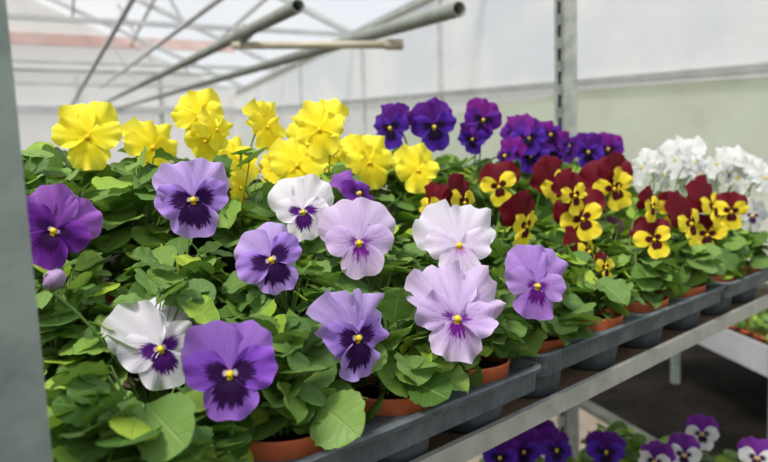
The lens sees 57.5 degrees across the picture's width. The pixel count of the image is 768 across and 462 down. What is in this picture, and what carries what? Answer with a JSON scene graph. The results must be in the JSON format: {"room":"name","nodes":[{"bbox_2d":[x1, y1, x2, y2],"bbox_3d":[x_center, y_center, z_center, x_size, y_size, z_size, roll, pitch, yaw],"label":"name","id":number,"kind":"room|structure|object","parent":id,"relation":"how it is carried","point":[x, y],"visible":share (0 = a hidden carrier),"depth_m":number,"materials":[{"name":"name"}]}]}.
{"room":"greenhouse","nodes":[
{"label":"greenhouse","id":0,"kind":"room"},
{"bbox_2d":[6,0,237,196],"bbox_3d":[-9.911,-2.963,13.901,14.000,6.000,0.001,-4,6,-24],"label":"wall","id":1,"kind":"structure","parent":0,"point":[33,127],"depth_m":15.30,"materials":[{"name":"plastic"}]},
{"bbox_2d":[71,0,135,104],"bbox_3d":[-4.147,-1.926,9.566,0.044,0.168,12.679,-4,6,-27],"label":"pipe","id":2,"kind":"object","parent":1,"relation":"attached to","point":[129,4],"visible":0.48,"depth_m":6.34,"materials":[{"name":"metal"}]},
{"bbox_2d":[13,68,220,75],"bbox_3d":[-9.899,-3.263,13.829,14.000,0.060,0.060,-4,6,-24],"label":"trim","id":3,"kind":"structure","parent":1,"relation":"attached to","point":[14,69],"depth_m":15.46,"materials":[{"name":"metal"}]},
{"bbox_2d":[9,31,234,52],"bbox_3d":[-9.919,-3.914,13.770,14.000,0.240,0.080,-4,6,-24],"label":"trim","id":4,"kind":"structure","parent":1,"relation":"attached to","point":[28,38],"depth_m":15.34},
{"bbox_2d":[17,105,237,113],"bbox_3d":[-9.874,-2.434,13.903,14.000,0.160,0.080,-4,6,-24],"label":"trim","id":5,"kind":"structure","parent":1,"relation":"attached to","point":[20,108],"depth_m":15.75,"materials":[{"name":"metal"}]},
{"bbox_2d":[14,82,243,88],"bbox_3d":[-9.494,-2.794,13.003,14.000,0.060,0.050,-4,6,-24],"label":"trim","id":6,"kind":"structure","parent":1,"relation":"attached to","point":[15,83],"depth_m":14.69,"materials":[{"name":"metal"}]},
{"bbox_2d":[130,0,155,45],"bbox_3d":[-2.173,-3.587,8.018,0.050,0.050,17.000,-4,6,-24],"label":"trim","id":7,"kind":"structure","parent":1,"relation":"attached to","point":[151,3],"depth_m":12.94,"materials":[{"name":"metal"}]},
{"bbox_2d":[49,0,244,87],"bbox_3d":[-6.355,-4.537,14.301,7.032,3.123,0.060,-4,6,-24],"label":"trim","id":8,"kind":"structure","parent":1,"relation":"attached to","point":[58,2],"depth_m":14.87,"materials":[{"name":"metal"}]},
{"bbox_2d":[158,78,163,123],"bbox_3d":[-5.080,-1.905,16.152,0.070,3.200,0.050,-4,6,-24],"label":"trim","id":9,"kind":"structure","parent":1,"relation":"attached to","point":[160,79],"depth_m":16.03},
{"bbox_2d":[100,0,222,88],"bbox_3d":[-3.402,-2.224,9.404,0.040,0.990,13.540,-4,6,-25],"label":"pipe","id":10,"kind":"object","parent":1,"relation":"attached to","point":[213,3],"visible":1,"depth_m":5.91,"materials":[{"name":"metal"}]},
{"bbox_2d":[105,0,304,101],"bbox_3d":[-3.319,-1.737,8.887,0.066,1.034,14.613,-4,6,-24],"label":"pipe","id":11,"kind":"object","parent":1,"relation":"attached to","point":[243,33],"visible":0.87,"depth_m":2.98,"materials":[{"name":"metal"}]},
{"bbox_2d":[231,39,403,49],"bbox_3d":[-0.287,-0.770,2.909,0.754,0.090,0.044,0,5,16],"label":"pipe","id":12,"kind":"object","parent":11,"relation":"attached to","point":[388,44],"visible":1,"depth_m":2.89,"materials":[{"name":"metal"}]},
{"bbox_2d":[184,0,266,70],"bbox_3d":[-1.097,-3.155,8.542,0.050,0.050,17.000,-4,6,-24],"label":"trim","id":13,"kind":"structure","parent":1,"relation":"attached to","point":[259,3],"depth_m":10.86,"materials":[{"name":"metal"}]},
{"bbox_2d":[118,1,465,108],"bbox_3d":[-2.838,-1.742,8.985,0.052,1.053,14.833,-4,6,-24],"label":"pipe","id":14,"kind":"object","parent":1,"relation":"attached to","point":[456,9],"visible":1,"depth_m":3.00,"materials":[{"name":"metal"}]},
{"bbox_2d":[72,253,767,456],"bbox_3d":[0.003,0.100,10.049,60.000,0.001,60.000,-2,5,0],"label":"floor","id":15,"kind":"structure","parent":0,"point":[712,384],"depth_m":2.94,"materials":[{"name":"concrete"}]},
{"bbox_2d":[466,408,641,461],"bbox_3d":[-0.168,0.706,3.197,1.600,0.030,4.717,-3,5,-15],"label":"path","id":16,"kind":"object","parent":15,"relation":"on","point":[587,422],"depth_m":2.59,"materials":[{"name":"beige concrete"}]},
{"bbox_2d":[0,0,767,461],"bbox_3d":[0.114,-0.157,1.151,0.571,2.100,1.662,3,7,45],"label":"shelf rack","id":17,"kind":"object","parent":16,"relation":"on","point":[24,421],"visible":0.27,"depth_m":0.43,"materials":[{"name":"metal"}]},
{"bbox_2d":[104,278,243,305],"bbox_3d":[-0.231,0.095,0.973,0.196,0.072,0.657,3,7,45],"label":"tray","id":18,"kind":"object","parent":17,"relation":"on","point":[219,302],"visible":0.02,"depth_m":0.87,"materials":[{"name":"grey plastic"}]},
{"bbox_2d":[21,149,108,301],"bbox_3d":[-0.390,0.031,0.752,0.197,0.247,0.176,3,7,44],"label":"pansy","id":19,"kind":"object","parent":18,"relation":"in","point":[34,161],"visible":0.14,"depth_m":0.76,"materials":[{"name":"plant"}]},
{"bbox_2d":[27,101,129,290],"bbox_3d":[-0.400,-0.005,0.854,0.190,0.302,0.187,2,6,36],"label":"pansy","id":20,"kind":"object","parent":18,"relation":"in","point":[89,131],"visible":0.25,"depth_m":0.85,"materials":[{"name":"plant"}]},
{"bbox_2d":[85,146,222,302],"bbox_3d":[-0.293,0.022,0.843,0.185,0.243,0.181,0,5,17],"label":"pansy","id":21,"kind":"object","parent":18,"relation":"in","point":[134,183],"visible":0.48,"depth_m":0.80,"materials":[{"name":"plant"}]},
{"bbox_2d":[104,289,129,302],"bbox_3d":[-0.287,0.103,0.856,0.101,0.078,0.101,3,7,45],"label":"pot","id":22,"kind":"object","parent":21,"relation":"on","point":[110,299],"depth_m":0.82,"materials":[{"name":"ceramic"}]},
{"bbox_2d":[115,87,228,259],"bbox_3d":[-0.303,-0.030,0.957,0.176,0.326,0.192,-5,6,-36],"label":"pansy","id":23,"kind":"object","parent":18,"relation":"in","point":[137,134],"visible":0.15,"depth_m":0.94,"materials":[{"name":"plant"}]},
{"bbox_2d":[184,108,303,282],"bbox_3d":[-0.197,-0.016,0.943,0.202,0.294,0.199,-5,6,-33],"label":"pansy","id":24,"kind":"object","parent":18,"relation":"in","point":[205,139],"visible":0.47,"depth_m":0.91,"materials":[{"name":"plant"}]},
{"bbox_2d":[209,267,230,282],"bbox_3d":[-0.192,0.092,0.951,0.101,0.078,0.101,-5,6,-33],"label":"pot","id":25,"kind":"object","parent":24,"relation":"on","point":[225,269],"depth_m":0.98,"materials":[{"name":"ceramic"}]},
{"bbox_2d":[209,97,285,272],"bbox_3d":[-0.202,-0.038,1.052,0.199,0.319,0.185,-6,7,-39],"label":"pansy","id":26,"kind":"object","parent":18,"relation":"in","point":[262,119],"visible":0.12,"depth_m":1.03,"materials":[{"name":"plant"}]},
{"bbox_2d":[285,113,345,174],"bbox_3d":[-0.113,-0.042,1.143,0.178,0.305,0.191,-4,6,-22],"label":"pansy","id":27,"kind":"object","parent":18,"relation":"in","point":[290,132],"visible":0.02,"depth_m":1.12,"materials":[{"name":"plant"}]},
{"bbox_2d":[269,98,369,259],"bbox_3d":[-0.113,-0.036,1.034,0.198,0.313,0.195,-4,6,-23],"label":"pansy","id":28,"kind":"object","parent":18,"relation":"in","point":[319,123],"visible":0.17,"depth_m":1.01,"materials":[{"name":"plant"}]},
{"bbox_2d":[334,134,439,247],"bbox_3d":[-0.008,-0.024,1.133,0.188,0.266,0.193,-2,5,-6],"label":"pansy","id":29,"kind":"object","parent":18,"relation":"in","point":[414,167],"visible":0.46,"depth_m":1.09,"materials":[{"name":"plant"}]},
{"bbox_2d":[254,357,541,461],"bbox_3d":[-0.098,0.206,0.737,0.298,0.072,0.526,3,7,45],"label":"tray","id":30,"kind":"object","parent":17,"relation":"on","point":[399,438],"visible":0.2,"depth_m":0.69,"materials":[{"name":"grey plastic"}]},
{"bbox_2d":[26,183,139,412],"bbox_3d":[-0.306,0.104,0.661,0.164,0.298,0.163,1,6,30],"label":"pansy","id":31,"kind":"object","parent":30,"relation":"in","point":[61,222],"visible":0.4,"depth_m":0.63,"materials":[{"name":"plant"}]},
{"bbox_2d":[41,267,240,403],"bbox_3d":[-0.205,0.137,0.631,0.182,0.232,0.168,-5,6,-36],"label":"pansy","id":32,"kind":"object","parent":30,"relation":"in","point":[143,334],"visible":0.54,"depth_m":0.62,"materials":[{"name":"plant"}]},
{"bbox_2d":[45,320,277,461],"bbox_3d":[-0.188,0.167,0.537,0.173,0.189,0.180,2,7,39],"label":"pansy","id":33,"kind":"object","parent":30,"relation":"in","point":[224,365],"visible":0.97,"depth_m":0.51,"materials":[{"name":"plant"}]},
{"bbox_2d":[115,157,245,401],"bbox_3d":[-0.216,0.084,0.738,0.162,0.320,0.161,-5,6,-34],"label":"pansy","id":34,"kind":"object","parent":30,"relation":"in","point":[190,194],"visible":0.36,"depth_m":0.72,"materials":[{"name":"plant"}]},
{"bbox_2d":[249,436,323,460],"bbox_3d":[-0.091,0.211,0.637,0.101,0.078,0.101,1,6,27],"label":"pot","id":35,"kind":"object","parent":30,"relation":"in","point":[263,448],"depth_m":0.59,"materials":[{"name":"ceramic"}]},
{"bbox_2d":[239,174,341,316],"bbox_3d":[-0.113,0.082,0.847,0.168,0.298,0.180,-7,7,-43],"label":"pansy","id":36,"kind":"object","parent":30,"relation":"in","point":[299,202],"visible":0.18,"depth_m":0.82,"materials":[{"name":"plant"}]},
{"bbox_2d":[218,222,365,388],"bbox_3d":[-0.104,0.115,0.739,0.159,0.251,0.177,1,6,28],"label":"pansy","id":37,"kind":"object","parent":30,"relation":"in","point":[265,256],"visible":0.38,"depth_m":0.71,"materials":[{"name":"plant"}]},
{"bbox_2d":[224,288,388,460],"bbox_3d":[-0.087,0.152,0.636,0.170,0.195,0.155,0,5,14],"label":"pansy","id":38,"kind":"object","parent":30,"relation":"in","point":[304,411],"visible":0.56,"depth_m":0.60,"materials":[{"name":"plant"}]},
{"bbox_2d":[317,197,422,382],"bbox_3d":[-0.013,0.095,0.832,0.184,0.269,0.162,-4,6,-22],"label":"pansy","id":39,"kind":"object","parent":30,"relation":"in","point":[360,231],"visible":0.34,"depth_m":0.80,"materials":[{"name":"plant"}]},
{"bbox_2d":[315,169,426,262],"bbox_3d":[-0.029,0.069,0.931,0.168,0.303,0.152,0,5,18],"label":"pansy","id":40,"kind":"object","parent":30,"relation":"in","point":[352,189],"visible":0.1,"depth_m":0.91,"materials":[{"name":"plant"}]},
{"bbox_2d":[354,374,431,415],"bbox_3d":[0.007,0.199,0.736,0.101,0.078,0.101,2,6,32],"label":"pot","id":41,"kind":"object","parent":30,"relation":"in","point":[403,400],"depth_m":0.69,"materials":[{"name":"ceramic"}]},
{"bbox_2d":[376,438,429,461],"bbox_3d":[0.008,0.208,0.737,0.094,0.063,0.094,3,7,45],"label":"cup","id":42,"kind":"object","parent":30,"relation":"on","point":[416,450],"depth_m":0.70,"materials":[{"name":"grey plastic"}]},
{"bbox_2d":[334,260,505,423],"bbox_3d":[0.017,0.134,0.728,0.188,0.207,0.172,-6,7,-38],"label":"pansy","id":43,"kind":"object","parent":30,"relation":"in","point":[440,320],"visible":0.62,"depth_m":0.70,"materials":[{"name":"plant"}]},
{"bbox_2d":[447,405,502,433],"bbox_3d":[0.099,0.197,0.829,0.094,0.063,0.094,3,7,45],"label":"cup","id":44,"kind":"object","parent":30,"relation":"on","point":[480,421],"depth_m":0.79,"materials":[{"name":"grey plastic"}]},
{"bbox_2d":[459,355,510,432],"bbox_3d":[0.099,0.188,0.828,0.101,0.078,0.101,-5,6,-32],"label":"pot","id":45,"kind":"object","parent":30,"relation":"in","point":[491,368],"depth_m":0.78,"materials":[{"name":"ceramic"}]},
{"bbox_2d":[412,199,568,432],"bbox_3d":[0.107,0.093,0.833,0.193,0.265,0.167,-5,6,-32],"label":"pansy","id":46,"kind":"object","parent":30,"relation":"in","point":[464,234],"visible":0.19,"depth_m":0.80,"materials":[{"name":"plant"}]},
{"bbox_2d":[479,428,544,461],"bbox_3d":[0.260,0.566,1.540,0.192,0.252,0.186,3,7,45],"label":"pansy","id":47,"kind":"object","parent":17,"relation":"on","point":[524,447],"visible":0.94,"depth_m":1.53,"materials":[{"name":"plant"}]},
{"bbox_2d":[533,419,573,461],"bbox_3d":[0.372,0.557,1.627,0.182,0.248,0.166,3,7,45],"label":"pansy","id":48,"kind":"object","parent":17,"relation":"on","point":[556,448],"visible":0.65,"depth_m":1.55,"materials":[{"name":"plant"}]},
{"bbox_2d":[580,430,639,461],"bbox_3d":[0.508,0.557,1.609,0.164,0.243,0.197,3,7,45],"label":"pansy","id":49,"kind":"object","parent":17,"relation":"on","point":[607,446],"visible":0.99,"depth_m":1.54,"materials":[{"name":"plant"}]},
{"bbox_2d":[575,421,646,461],"bbox_3d":[0.567,0.572,1.727,0.163,0.189,0.168,-5,6,-31],"label":"pansy","id":50,"kind":"object","parent":17,"relation":"on","point":[636,440],"visible":0.23,"depth_m":1.73,"materials":[{"name":"plant"}]},
{"bbox_2d":[520,283,724,398],"bbox_3d":[0.309,0.155,1.168,0.290,0.072,0.628,3,7,45],"label":"tray","id":51,"kind":"object","parent":17,"relation":"on","point":[640,330],"visible":0.27,"depth_m":1.02,"materials":[{"name":"grey plastic"}]},
{"bbox_2d":[397,173,474,270],"bbox_3d":[0.070,0.061,1.048,0.157,0.293,0.178,2,7,39],"label":"pansy","id":52,"kind":"object","parent":51,"relation":"in","point":[457,192],"visible":0.17,"depth_m":1.03,"materials":[{"name":"plant"}]},
{"bbox_2d":[479,161,535,266],"bbox_3d":[0.188,0.039,1.157,0.167,0.309,0.183,0,6,22],"label":"pansy","id":53,"kind":"object","parent":51,"relation":"in","point":[506,174],"visible":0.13,"depth_m":1.15,"materials":[{"name":"plant"}]},
{"bbox_2d":[479,190,572,324],"bbox_3d":[0.183,0.071,1.052,0.177,0.265,0.173,3,7,42],"label":"pansy","id":54,"kind":"object","parent":51,"relation":"in","point":[517,212],"visible":0.27,"depth_m":1.02,"materials":[{"name":"plant"}]},
{"bbox_2d":[509,155,562,234],"bbox_3d":[0.295,0.021,1.276,0.165,0.318,0.150,3,7,42],"label":"pansy","id":55,"kind":"object","parent":51,"relation":"in","point":[544,171],"visible":0.15,"depth_m":1.24,"materials":[{"name":"plant"}]},
{"bbox_2d":[520,370,560,398],"bbox_3d":[0.196,0.183,0.943,0.094,0.063,0.094,3,7,45],"label":"cup","id":56,"kind":"object","parent":51,"relation":"on","point":[547,384],"depth_m":0.91,"materials":[{"name":"grey plastic"}]},
{"bbox_2d":[489,267,602,353],"bbox_3d":[0.200,0.128,0.940,0.159,0.172,0.178,-5,6,-35],"label":"pansy","id":57,"kind":"object","parent":51,"relation":"in","point":[552,334],"visible":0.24,"depth_m":0.89,"materials":[{"name":"plant"}]},
{"bbox_2d":[537,325,563,353],"bbox_3d":[0.196,0.174,0.942,0.101,0.078,0.101,-5,6,-35],"label":"pot","id":58,"kind":"object","parent":57,"relation":"on","point":[553,341],"depth_m":0.89,"materials":[{"name":"ceramic"}]},
{"bbox_2d":[535,168,606,299],"bbox_3d":[0.300,0.043,1.165,0.178,0.294,0.175,0,6,22],"label":"pansy","id":59,"kind":"object","parent":51,"relation":"in","point":[578,208],"visible":0.38,"depth_m":1.14,"materials":[{"name":"plant"}]},
{"bbox_2d":[569,346,617,370],"bbox_3d":[0.309,0.170,1.056,0.094,0.063,0.094,3,7,45],"label":"cup","id":60,"kind":"object","parent":51,"relation":"on","point":[604,360],"depth_m":1.02,"materials":[{"name":"grey plastic"}]},
{"bbox_2d":[553,245,646,330],"bbox_3d":[0.300,0.110,1.049,0.172,0.181,0.153,-2,5,-2],"label":"pansy","id":61,"kind":"object","parent":51,"relation":"in","point":[618,292],"visible":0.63,"depth_m":1.02,"materials":[{"name":"plant"}]},
{"bbox_2d":[554,308,623,330],"bbox_3d":[0.308,0.161,1.055,0.101,0.078,0.101,-5,6,-34],"label":"pot","id":62,"kind":"object","parent":61,"relation":"on","point":[611,317],"depth_m":1.01,"materials":[{"name":"ceramic"}]},
{"bbox_2d":[595,211,631,242],"bbox_3d":[0.405,0.058,1.403,0.165,0.216,0.146,-3,5,-11],"label":"pansy","id":63,"kind":"object","parent":51,"relation":"in","point":[611,219],"visible":0.02,"depth_m":1.35,"materials":[{"name":"plant"}]},
{"bbox_2d":[578,150,650,265],"bbox_3d":[0.420,0.016,1.261,0.156,0.324,0.167,1,6,31],"label":"pansy","id":64,"kind":"object","parent":51,"relation":"in","point":[612,174],"visible":0.46,"depth_m":1.25,"materials":[{"name":"plant"}]},
{"bbox_2d":[619,326,662,348],"bbox_3d":[0.421,0.156,1.169,0.094,0.063,0.094,3,7,45],"label":"cup","id":65,"kind":"object","parent":51,"relation":"on","point":[651,339],"depth_m":1.13,"materials":[{"name":"grey plastic"}]},
{"bbox_2d":[602,186,689,311],"bbox_3d":[0.410,0.056,1.161,0.191,0.261,0.159,-6,7,-42],"label":"pansy","id":66,"kind":"object","parent":51,"relation":"in","point":[650,233],"visible":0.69,"depth_m":1.14,"materials":[{"name":"plant"}]},
{"bbox_2d":[606,293,668,311],"bbox_3d":[0.421,0.147,1.168,0.101,0.078,0.101,-6,7,-42],"label":"pot","id":67,"kind":"object","parent":66,"relation":"on","point":[654,301],"depth_m":1.12,"materials":[{"name":"ceramic"}]},
{"bbox_2d":[663,310,700,329],"bbox_3d":[0.534,0.143,1.282,0.094,0.063,0.094,3,7,45],"label":"cup","id":68,"kind":"object","parent":51,"relation":"on","point":[689,322],"depth_m":1.25,"materials":[{"name":"grey plastic"}]},
{"bbox_2d":[651,190,724,296],"bbox_3d":[0.528,0.050,1.272,0.164,0.247,0.156,3,7,44],"label":"pansy","id":69,"kind":"object","parent":51,"relation":"in","point":[702,260],"visible":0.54,"depth_m":1.24,"materials":[{"name":"plant"}]},
{"bbox_2d":[655,283,705,296],"bbox_3d":[0.534,0.134,1.281,0.101,0.078,0.101,3,7,44],"label":"pot","id":70,"kind":"object","parent":69,"relation":"on","point":[695,288],"depth_m":1.23,"materials":[{"name":"plastic"}]},
{"bbox_2d":[638,432,701,461],"bbox_3d":[0.640,0.559,1.511,0.154,0.248,0.202,3,7,45],"label":"pansy","id":71,"kind":"object","parent":17,"relation":"on","point":[680,447],"visible":1,"depth_m":1.49,"materials":[{"name":"plant"}]},
{"bbox_2d":[659,414,719,461],"bbox_3d":[0.686,0.550,1.617,0.184,0.244,0.177,3,7,45],"label":"pansy","id":72,"kind":"object","parent":17,"relation":"on","point":[705,429],"visible":0.41,"depth_m":1.61,"materials":[{"name":"plant"}]},
{"bbox_2d":[700,267,767,314],"bbox_3d":[0.658,0.113,1.518,0.290,0.072,0.331,3,7,45],"label":"tray","id":73,"kind":"object","parent":17,"relation":"on","point":[740,290],"visible":0.14,"depth_m":1.37,"materials":[{"name":"grey plastic"}]},
{"bbox_2d":[606,148,663,237],"bbox_3d":[0.532,-0.013,1.504,0.164,0.330,0.182,-7,7,-43],"label":"pansy","id":74,"kind":"object","parent":73,"relation":"in","point":[647,162],"visible":0.27,"depth_m":1.47,"materials":[{"name":"plant"}]},
{"bbox_2d":[625,159,672,240],"bbox_3d":[0.597,-0.008,1.572,0.155,0.305,0.171,1,6,26],"label":"pansy","id":75,"kind":"object","parent":73,"relation":"in","point":[661,175],"visible":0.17,"depth_m":1.55,"materials":[{"name":"plant"}]},
{"bbox_2d":[654,135,706,197],"bbox_3d":[0.661,-0.044,1.641,0.180,0.360,0.166,-1,5,12],"label":"pansy","id":76,"kind":"object","parent":73,"relation":"in","point":[668,148],"visible":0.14,"depth_m":1.62,"materials":[{"name":"plant"}]},
{"bbox_2d":[671,174,749,314],"bbox_3d":[0.639,0.024,1.394,0.157,0.271,0.164,3,7,40],"label":"pansy","id":77,"kind":"object","parent":73,"relation":"in","point":[713,229],"visible":0.57,"depth_m":1.36,"materials":[{"name":"plant"}]},
{"bbox_2d":[711,274,736,314],"bbox_3d":[0.646,0.120,1.394,0.101,0.078,0.101,3,7,40],"label":"pot","id":78,"kind":"object","parent":77,"relation":"on","point":[727,277],"depth_m":1.34,"materials":[{"name":"plastic"}]},
{"bbox_2d":[657,145,767,234],"bbox_3d":[0.675,-0.018,1.493,0.264,0.333,0.166,-2,5,-4],"label":"pansy","id":79,"kind":"object","parent":73,"relation":"in","point":[758,169],"visible":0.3,"depth_m":1.46,"materials":[{"name":"plant"}]},
{"bbox_2d":[700,297,731,314],"bbox_3d":[0.646,0.129,1.395,0.094,0.063,0.094,3,7,45],"label":"cup","id":80,"kind":"object","parent":73,"relation":"on","point":[723,307],"depth_m":1.36,"materials":[{"name":"grey plastic"}]},
{"bbox_2d":[703,145,758,217],"bbox_3d":[0.730,-0.026,1.580,0.194,0.332,0.168,-2,5,-2],"label":"pansy","id":81,"kind":"object","parent":73,"relation":"in","point":[738,158],"visible":0.31,"depth_m":1.54,"materials":[{"name":"plant"}]},
{"bbox_2d":[714,160,767,274],"bbox_3d":[0.745,-0.001,1.483,0.158,0.298,0.177,-4,6,-24],"label":"pansy","id":82,"kind":"object","parent":73,"relation":"in","point":[752,220],"visible":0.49,"depth_m":1.46,"materials":[{"name":"plant"}]},
{"bbox_2d":[742,266,760,274],"bbox_3d":[0.752,0.108,1.500,0.101,0.078,0.101,-4,6,-24],"label":"pot","id":83,"kind":"object","parent":82,"relation":"on","point":[749,270],"depth_m":1.45,"materials":[{"name":"plastic"}]},
{"bbox_2d":[731,286,756,302],"bbox_3d":[0.752,0.117,1.500,0.094,0.063,0.094,3,7,45],"label":"cup","id":84,"kind":"object","parent":73,"relation":"on","point":[747,296],"depth_m":1.47,"materials":[{"name":"grey plastic"}]},
{"bbox_2d":[702,436,767,461],"bbox_3d":[0.784,0.553,1.555,0.183,0.244,0.160,3,7,45],"label":"pansy","id":85,"kind":"object","parent":17,"relation":"on","point":[750,449],"visible":1,"depth_m":1.49,"materials":[{"name":"plant"}]},
{"bbox_3d":[0.142,0.051,1.347,0.196,0.073,0.374,3,7,45],"label":"tray","id":86,"kind":"object","parent":17,"relation":"on","visible":0},
{"bbox_2d":[379,156,450,212],"bbox_3d":[0.054,-0.025,1.331,0.168,0.229,0.189,-7,7,-45],"label":"pansy","id":87,"kind":"object","parent":86,"relation":"in","point":[440,160],"visible":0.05,"depth_m":1.31,"materials":[{"name":"plant"}]},
{"bbox_2d":[373,97,477,245],"bbox_3d":[0.070,-0.067,1.221,0.183,0.329,0.164,1,6,30],"label":"pansy","id":88,"kind":"object","parent":86,"relation":"in","point":[431,120],"visible":0.36,"depth_m":1.19,"materials":[{"name":"plant"}]},
{"bbox_2d":[441,154,493,228],"bbox_3d":[0.154,-0.040,1.420,0.184,0.236,0.174,-2,5,-3],"label":"pansy","id":89,"kind":"object","parent":86,"relation":"in","point":[454,158],"visible":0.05,"depth_m":1.39,"materials":[{"name":"plant"}]},
{"bbox_2d":[442,97,526,227],"bbox_3d":[0.170,-0.081,1.316,0.168,0.335,0.195,-5,6,-29],"label":"pansy","id":90,"kind":"object","parent":86,"relation":"in","point":[481,116],"visible":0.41,"depth_m":1.28,"materials":[{"name":"plant"}]},
{"bbox_2d":[491,113,552,237],"bbox_3d":[0.245,-0.078,1.401,0.185,0.310,0.172,-5,6,-34],"label":"pansy","id":91,"kind":"object","parent":86,"relation":"in","point":[531,130],"visible":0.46,"depth_m":1.37,"materials":[{"name":"plant"}]},
{"bbox_3d":[0.419,0.017,1.625,0.196,0.073,0.386,3,7,45],"label":"tray","id":92,"kind":"object","parent":17,"relation":"on","visible":0},
{"bbox_2d":[530,121,577,208],"bbox_3d":[0.354,-0.086,1.495,0.163,0.301,0.175,-1,5,12],"label":"pansy","id":93,"kind":"object","parent":92,"relation":"in","point":[559,143],"visible":0.3,"depth_m":1.47,"materials":[{"name":"plant"}]},
{"bbox_2d":[562,132,610,210],"bbox_3d":[0.445,-0.085,1.590,0.187,0.277,0.183,2,7,38],"label":"pansy","id":94,"kind":"object","parent":92,"relation":"in","point":[590,147],"visible":0.23,"depth_m":1.57,"materials":[{"name":"plant"}]},
{"bbox_2d":[596,132,638,212],"bbox_3d":[0.534,-0.097,1.678,0.164,0.280,0.189,2,6,34],"label":"pansy","id":95,"kind":"object","parent":92,"relation":"in","point":[611,142],"visible":0.12,"depth_m":1.66,"materials":[{"name":"plant"}]},
{"bbox_2d":[579,400,658,443],"bbox_3d":[0.631,0.658,3.414,0.055,0.050,4.717,-3,5,-15],"label":"trim","id":96,"kind":"structure","parent":15,"relation":"on","point":[588,406],"depth_m":2.64,"materials":[{"name":"metal"}]},
{"bbox_2d":[670,329,767,383],"bbox_3d":[1.798,0.526,2.760,1.000,0.350,1.132,-2,5,-4],"label":"bench","id":97,"kind":"object","parent":15,"relation":"on","point":[750,353],"visible":0.25,"depth_m":2.59,"materials":[{"name":"white paint"}]},
{"bbox_2d":[733,314,767,339],"bbox_3d":[1.359,0.361,2.592,0.119,0.135,0.084,2,6,33],"label":"seedling","id":98,"kind":"object","parent":97,"relation":"on","point":[746,331],"visible":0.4,"depth_m":2.58,"materials":[{"name":"plant"}]},
{"bbox_2d":[740,327,761,339],"bbox_3d":[1.358,0.396,2.589,0.071,0.066,0.072,-2,5,-4],"label":"pot","id":99,"kind":"object","parent":98,"relation":"on","point":[748,332],"depth_m":2.57,"materials":[{"name":"ceramic"}]},
{"bbox_2d":[749,315,767,344],"bbox_3d":[1.363,0.372,2.510,0.097,0.129,0.093,-1,5,3],"label":"seedling","id":100,"kind":"object","parent":97,"relation":"on","point":[760,336],"visible":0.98,"depth_m":2.51,"materials":[{"name":"plant"}]},
{"bbox_2d":[754,332,767,344],"bbox_3d":[1.363,0.404,2.505,0.071,0.066,0.072,-2,5,-4],"label":"pot","id":101,"kind":"object","parent":100,"relation":"on","point":[760,336],"depth_m":2.49,"materials":[{"name":"ceramic"}]},
{"bbox_2d":[236,0,767,282],"bbox_3d":[0.023,-1.281,9.196,0.001,2.900,17.000,-4,6,-24],"label":"wall","id":102,"kind":"structure","parent":0,"point":[495,43],"depth_m":5.57,"materials":[{"name":"plastic"}]},
{"bbox_2d":[107,36,136,83],"bbox_3d":[-5.509,-3.583,14.760,0.571,1.033,0.035,-4,6,-24],"label":"trim","id":103,"kind":"structure","parent":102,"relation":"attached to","point":[114,47],"depth_m":14.74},
{"bbox_2d":[116,3,153,62],"bbox_3d":[-4.267,-3.375,12.037,0.571,1.033,0.035,-4,6,-24],"label":"trim","id":104,"kind":"structure","parent":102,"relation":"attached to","point":[118,5],"depth_m":12.03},
{"bbox_2d":[12,59,281,70],"bbox_3d":[-8.252,-2.587,10.280,14.000,0.060,0.050,-4,6,-24],"label":"trim","id":105,"kind":"structure","parent":102,"relation":"attached to","point":[31,61],"depth_m":11.95,"materials":[{"name":"metal"}]},
{"bbox_2d":[169,0,184,22],"bbox_3d":[-2.818,-3.132,8.861,0.571,1.033,0.035,-4,6,-24],"label":"trim","id":106,"kind":"structure","parent":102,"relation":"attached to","point":[171,1],"depth_m":8.95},
{"bbox_2d":[7,13,347,36],"bbox_3d":[-6.803,-2.344,7.103,14.000,0.060,0.050,-4,6,-24],"label":"trim","id":107,"kind":"structure","parent":102,"relation":"attached to","point":[15,16],"depth_m":8.85,"materials":[{"name":"metal"}]},
{"bbox_2d":[136,0,281,69],"bbox_3d":[-5.113,-4.330,11.578,7.032,3.123,0.060,-4,6,-24],"label":"trim","id":108,"kind":"structure","parent":102,"relation":"attached to","point":[143,2],"depth_m":12.47,"materials":[{"name":"metal"}]},
{"bbox_2d":[298,63,302,109],"bbox_3d":[-1.429,-1.519,12.331,0.060,2.900,0.040,-4,6,-24],"label":"trim","id":109,"kind":"structure","parent":102,"relation":"attached to","point":[299,64],"depth_m":12.22,"materials":[{"name":"metal"}]},
{"bbox_2d":[280,0,351,34],"bbox_3d":[-3.664,-4.087,8.402,7.032,3.123,0.060,-4,6,-24],"label":"trim","id":110,"kind":"structure","parent":102,"relation":"attached to","point":[307,10],"depth_m":9.76,"materials":[{"name":"metal"}]},
{"bbox_2d":[234,0,430,93],"bbox_3d":[-0.020,-2.724,9.066,0.100,0.080,17.000,-4,6,-24],"label":"trim","id":111,"kind":"structure","parent":102,"relation":"attached to","point":[412,4],"depth_m":9.23,"materials":[{"name":"metal"}]},
{"bbox_2d":[359,31,366,135],"bbox_3d":[-0.263,-1.324,9.774,0.060,2.900,0.040,-4,6,-24],"label":"trim","id":112,"kind":"structure","parent":102,"relation":"attached to","point":[362,56],"depth_m":9.70,"materials":[{"name":"metal"}]},
{"bbox_2d":[435,0,444,156],"bbox_3d":[0.641,-1.173,7.794,0.060,2.900,0.040,-4,6,-24],"label":"trim","id":113,"kind":"structure","parent":102,"relation":"attached to","point":[438,2],"depth_m":7.71,"materials":[{"name":"metal"}]},
{"bbox_2d":[236,63,767,112],"bbox_3d":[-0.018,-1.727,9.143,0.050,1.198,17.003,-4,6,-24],"label":"trim","id":114,"kind":"structure","parent":102,"relation":"attached to","point":[760,67],"depth_m":5.40,"materials":[{"name":"metal"}]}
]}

